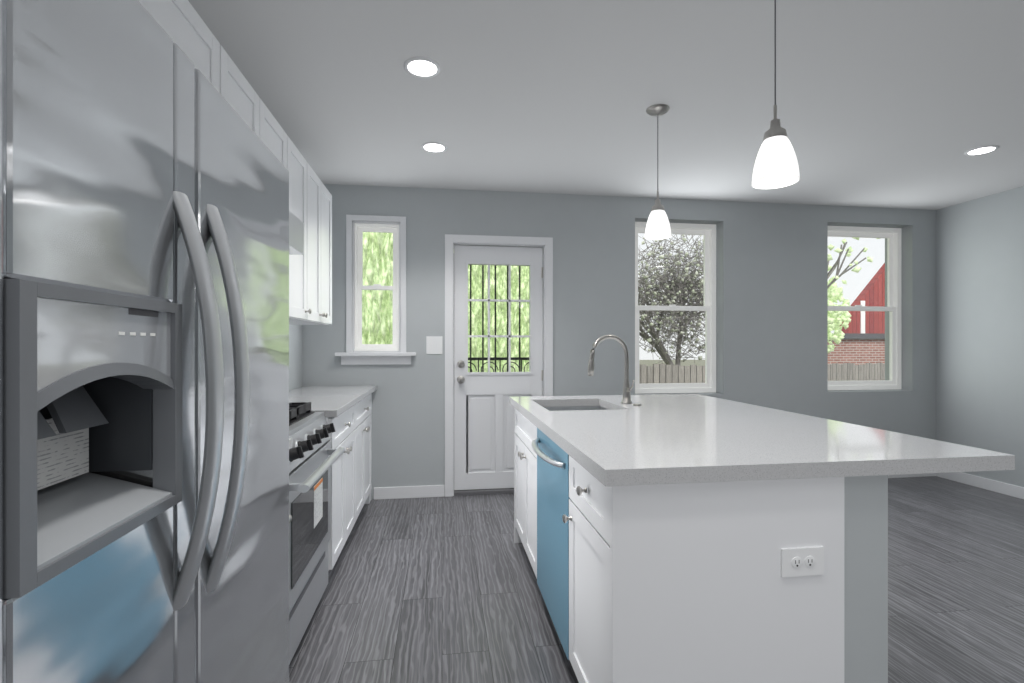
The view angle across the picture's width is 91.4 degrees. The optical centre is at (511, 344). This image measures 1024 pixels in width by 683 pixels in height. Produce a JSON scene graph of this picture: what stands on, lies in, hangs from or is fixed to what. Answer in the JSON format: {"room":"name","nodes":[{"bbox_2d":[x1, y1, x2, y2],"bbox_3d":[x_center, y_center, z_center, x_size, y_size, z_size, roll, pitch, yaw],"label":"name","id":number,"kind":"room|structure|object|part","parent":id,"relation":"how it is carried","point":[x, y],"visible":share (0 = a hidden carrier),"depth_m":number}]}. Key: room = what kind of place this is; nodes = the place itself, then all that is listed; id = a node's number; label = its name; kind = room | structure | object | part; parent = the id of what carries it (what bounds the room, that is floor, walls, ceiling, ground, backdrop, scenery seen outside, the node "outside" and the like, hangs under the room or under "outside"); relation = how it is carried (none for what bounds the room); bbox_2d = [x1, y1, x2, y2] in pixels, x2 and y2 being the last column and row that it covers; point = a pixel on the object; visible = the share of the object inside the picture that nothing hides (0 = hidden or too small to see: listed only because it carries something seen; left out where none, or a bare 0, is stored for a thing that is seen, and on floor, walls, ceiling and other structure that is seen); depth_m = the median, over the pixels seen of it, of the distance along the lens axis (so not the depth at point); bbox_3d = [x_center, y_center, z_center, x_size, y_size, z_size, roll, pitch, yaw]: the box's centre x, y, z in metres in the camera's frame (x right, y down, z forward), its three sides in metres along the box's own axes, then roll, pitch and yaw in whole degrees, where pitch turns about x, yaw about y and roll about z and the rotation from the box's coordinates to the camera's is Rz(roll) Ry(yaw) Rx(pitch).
{"room":"kitchen","nodes":[
{"label":"kitchen","id":0,"kind":"room"},
{"bbox_2d":[289,325,301,389],"bbox_3d":[-1.270,-0.020,0.236,0.250,2.540,8.120,0,0,-8],"label":"wall","id":1,"kind":"structure","parent":0,"point":[295,356],"depth_m":3.79},
{"bbox_2d":[142,0,221,94],"bbox_3d":[-1.140,-0.595,1.436,0.336,0.910,0.560,0,0,-8],"label":"upper cabinet","id":2,"kind":"object","parent":1,"relation":"attached to","point":[182,24],"depth_m":1.54},
{"bbox_2d":[222,47,309,259],"bbox_3d":[-1.192,-0.750,2.095,0.416,0.600,0.755,0,0,-8],"label":"upper cabinet","id":3,"kind":"object","parent":1,"relation":"attached to","point":[237,91],"depth_m":2.33},
{"bbox_2d":[289,166,313,323],"bbox_3d":[-1.314,-0.595,2.678,0.336,0.910,0.428,0,0,-8],"label":"upper cabinet","id":4,"kind":"object","parent":1,"relation":"attached to","point":[301,272],"depth_m":2.82},
{"bbox_2d":[289,172,331,324],"bbox_3d":[-1.376,-0.595,3.124,0.336,0.910,0.720,0,0,-8],"label":"upper cabinet","id":5,"kind":"object","parent":1,"relation":"attached to","point":[322,197],"depth_m":3.22},
{"bbox_2d":[188,0,1023,209],"bbox_3d":[1.717,-1.340,0.629,6.375,0.100,8.170,0,0,-8],"label":"ceiling","id":6,"kind":"structure","parent":0,"point":[904,104],"depth_m":2.55},
{"bbox_2d":[404,57,440,77],"bbox_3d":[-0.416,-1.287,2.325,0.170,0.006,0.170,0,0,-8],"label":"recessed light","id":7,"kind":"object","parent":6,"relation":"in","point":[421,67],"visible":1,"depth_m":2.32},
{"bbox_2d":[421,142,446,152],"bbox_3d":[-0.507,-1.287,3.261,0.170,0.006,0.170,0,0,-8],"label":"recessed light","id":8,"kind":"object","parent":6,"relation":"in","point":[435,147],"visible":1,"depth_m":3.26},
{"bbox_2d":[645,104,670,239],"bbox_3d":[0.798,-0.940,2.737,0.140,0.700,0.140,0,0,-8],"label":"pendant light","id":9,"kind":"object","parent":6,"relation":"hanging from","point":[658,226],"visible":1,"depth_m":2.70},
{"bbox_2d":[752,0,799,188],"bbox_3d":[0.869,-0.913,1.651,0.140,0.754,0.140,0,0,-8],"label":"pendant light","id":10,"kind":"object","parent":6,"relation":"hanging from","point":[776,164],"visible":1,"depth_m":1.62},
{"bbox_2d":[964,145,998,155],"bbox_3d":[3.111,-1.287,3.313,0.170,0.006,0.170,0,0,-8],"label":"recessed light","id":11,"kind":"object","parent":6,"relation":"in","point":[981,150],"visible":1,"depth_m":3.31},
{"bbox_2d":[302,184,935,498],"bbox_3d":[1.171,-0.020,4.526,5.775,2.540,0.300,0,0,-8],"label":"wall","id":12,"kind":"structure","parent":0,"point":[772,305],"depth_m":4.34},
{"bbox_2d":[335,215,415,364],"bbox_3d":[-1.102,-0.444,4.087,0.630,1.204,0.180,0,0,-8],"label":"window","id":13,"kind":"structure","parent":12,"relation":"in","point":[350,356],"depth_m":4.07},
{"bbox_3d":[-1.107,-0.470,4.119,0.354,1.034,0.085,0,0,-8],"label":"window sash","id":14,"kind":"part","parent":13,"relation":"part of"},
{"bbox_2d":[374,485,443,499],"bbox_3d":[-0.837,1.202,4.086,0.566,0.095,0.014,0,0,-8],"label":"baseboard","id":15,"kind":"structure","parent":12,"relation":"attached to","point":[438,490],"depth_m":4.08},
{"bbox_2d":[426,336,441,353],"bbox_3d":[-0.638,0.002,4.112,0.132,0.147,0.018,0,0,-8],"label":"switch plate","id":16,"kind":"object","parent":12,"relation":"attached to","point":[433,344],"visible":1,"depth_m":4.11},
{"bbox_2d":[468,265,528,371],"bbox_3d":[-0.192,0.515,4.976,2.200,2.670,0.930,0,0,-8],"label":"security gate","id":17,"kind":"object","parent":12,"relation":"attached to","point":[499,359],"depth_m":4.53},
{"bbox_2d":[454,245,542,489],"bbox_3d":[-0.103,0.190,4.220,0.766,2.048,0.111,0,0,-8],"label":"back door","id":18,"kind":"structure","parent":12,"relation":"in","point":[483,433],"depth_m":4.22},
{"bbox_2d":[445,234,552,496],"bbox_3d":[-0.115,0.169,4.266,0.909,2.162,0.178,0,0,-8],"label":"door frame","id":19,"kind":"structure","parent":12,"relation":"attached to","point":[544,243],"depth_m":4.15},
{"bbox_2d":[635,222,715,393],"bbox_3d":[1.461,-0.335,4.572,0.820,1.542,0.090,0,0,-8],"label":"window","id":20,"kind":"structure","parent":12,"relation":"in","point":[708,233],"depth_m":4.58},
{"bbox_2d":[828,226,901,389],"bbox_3d":[3.336,-0.351,4.834,0.885,1.564,0.090,0,0,-8],"label":"window","id":21,"kind":"structure","parent":12,"relation":"in","point":[893,236],"depth_m":4.85},
{"bbox_2d":[888,473,935,477],"bbox_3d":[2.191,1.202,4.509,3.730,0.095,0.016,0,0,-8],"label":"baseboard","id":22,"kind":"structure","parent":12,"relation":"attached to","point":[927,474],"depth_m":4.73},
{"bbox_2d":[289,476,1023,682],"bbox_3d":[1.717,1.300,0.629,6.375,0.100,8.170,0,0,-8],"label":"floor","id":23,"kind":"structure","parent":0,"point":[444,589],"depth_m":2.48},
{"bbox_2d":[0,0,288,682],"bbox_3d":[-0.819,0.400,0.794,0.738,1.700,0.920,0,0,-8],"label":"fridge","id":24,"kind":"object","parent":23,"relation":"on","point":[144,354],"visible":1,"depth_m":0.66},
{"bbox_2d":[289,402,344,663],"bbox_3d":[-1.077,0.766,2.111,0.592,0.968,0.756,0,0,-8],"label":"stove","id":25,"kind":"object","parent":23,"relation":"on","point":[313,456],"visible":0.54,"depth_m":2.11},
{"bbox_2d":[289,401,360,570],"bbox_3d":[-1.228,0.808,2.848,0.547,0.885,0.738,0,0,-8],"label":"base cabinet","id":26,"kind":"object","parent":23,"relation":"on","point":[346,470],"depth_m":2.84},
{"bbox_2d":[289,438,291,448],"bbox_3d":[-1.028,0.346,1.487,0.573,0.036,0.487,0,0,-8],"label":"countertop","id":27,"kind":"structure","parent":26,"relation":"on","point":[290,439],"depth_m":1.75},
{"bbox_2d":[289,385,376,416],"bbox_3d":[-1.274,0.346,3.249,0.573,0.036,1.547,0,0,-8],"label":"countertop","id":28,"kind":"structure","parent":26,"relation":"on","point":[326,399],"depth_m":3.18},
{"bbox_2d":[361,393,371,509],"bbox_3d":[-1.319,0.808,3.498,0.547,0.885,0.815,0,0,-8],"label":"base cabinet","id":29,"kind":"object","parent":23,"relation":"on","point":[366,406],"depth_m":3.66},
{"bbox_2d":[510,402,887,682],"bbox_3d":[0.524,0.811,2.305,0.902,0.878,1.856,0,0,-8],"label":"kitchen island","id":30,"kind":"object","parent":23,"relation":"on","point":[679,538],"depth_m":1.41},
{"bbox_2d":[510,395,789,489],"bbox_3d":[0.375,0.350,2.282,0.525,0.044,1.884,0,0,-8],"label":"island countertop","id":31,"kind":"structure","parent":30,"relation":"on","point":[623,447],"depth_m":1.57},
{"bbox_2d":[594,394,1014,481],"bbox_3d":[1.001,0.350,2.370,0.740,0.044,1.884,0,0,-8],"label":"island countertop","id":32,"kind":"structure","parent":30,"relation":"on","point":[813,447],"depth_m":1.70},
{"bbox_2d":[936,186,1023,486],"bbox_3d":[4.697,-0.020,1.072,0.250,2.540,8.120,0,0,-8],"label":"wall","id":33,"kind":"structure","parent":0,"point":[980,323],"depth_m":4.37},
{"bbox_2d":[936,472,1023,498],"bbox_3d":[4.569,1.202,1.028,0.015,0.095,7.570,0,0,-8],"label":"baseboard","id":34,"kind":"structure","parent":33,"relation":"attached to","point":[988,484],"depth_m":4.33},
{"label":"outside","id":35,"kind":"structure","parent":0,"visible":0},
{"bbox_2d":[639,360,704,365],"bbox_3d":[0.193,2.050,34.682,70.000,0.100,59.700,0,0,-8],"label":"ground","id":36,"kind":"structure","parent":35,"point":[648,362],"depth_m":57.15},
{"bbox_2d":[362,232,392,343],"bbox_3d":[-3.483,-1.083,8.412,5.068,6.176,5.317,0,0,-8],"label":"tree","id":37,"kind":"object","parent":36,"relation":"on","point":[387,282],"depth_m":7.18},
{"bbox_2d":[468,265,528,371],"bbox_3d":[-0.055,-1.148,11.842,4.842,6.308,2.207,0,0,-8],"label":"tree","id":38,"kind":"object","parent":36,"relation":"on","point":[503,320],"depth_m":11.04},
{"bbox_2d":[638,234,704,365],"bbox_3d":[3.952,-0.476,12.410,3.942,4.960,3.674,0,0,-8],"label":"tree","id":39,"kind":"object","parent":36,"relation":"on","point":[667,297],"depth_m":11.83},
{"bbox_2d":[639,363,884,383],"bbox_3d":[7.652,1.203,11.371,13.909,1.595,0.060,0,0,-8],"label":"fence","id":40,"kind":"object","parent":36,"relation":"on","point":[685,378],"depth_m":10.84},
{"bbox_2d":[828,237,880,352],"bbox_3d":[7.539,-0.504,12.716,2.831,5.015,3.114,0,0,-8],"label":"tree","id":41,"kind":"object","parent":36,"relation":"on","point":[836,314],"depth_m":12.32},
{"bbox_2d":[828,333,884,364],"bbox_3d":[11.538,0.825,16.757,5.900,2.350,2.950,0,0,-8],"label":"brick","id":42,"kind":"object","parent":36,"relation":"on","point":[863,350],"depth_m":15.26},
{"bbox_2d":[839,263,884,333],"bbox_3d":[14.606,-2.125,19.009,4.800,8.250,0.340,0,0,-8],"label":"gable","id":43,"kind":"object","parent":36,"relation":"on","point":[872,291],"depth_m":18.73}
]}

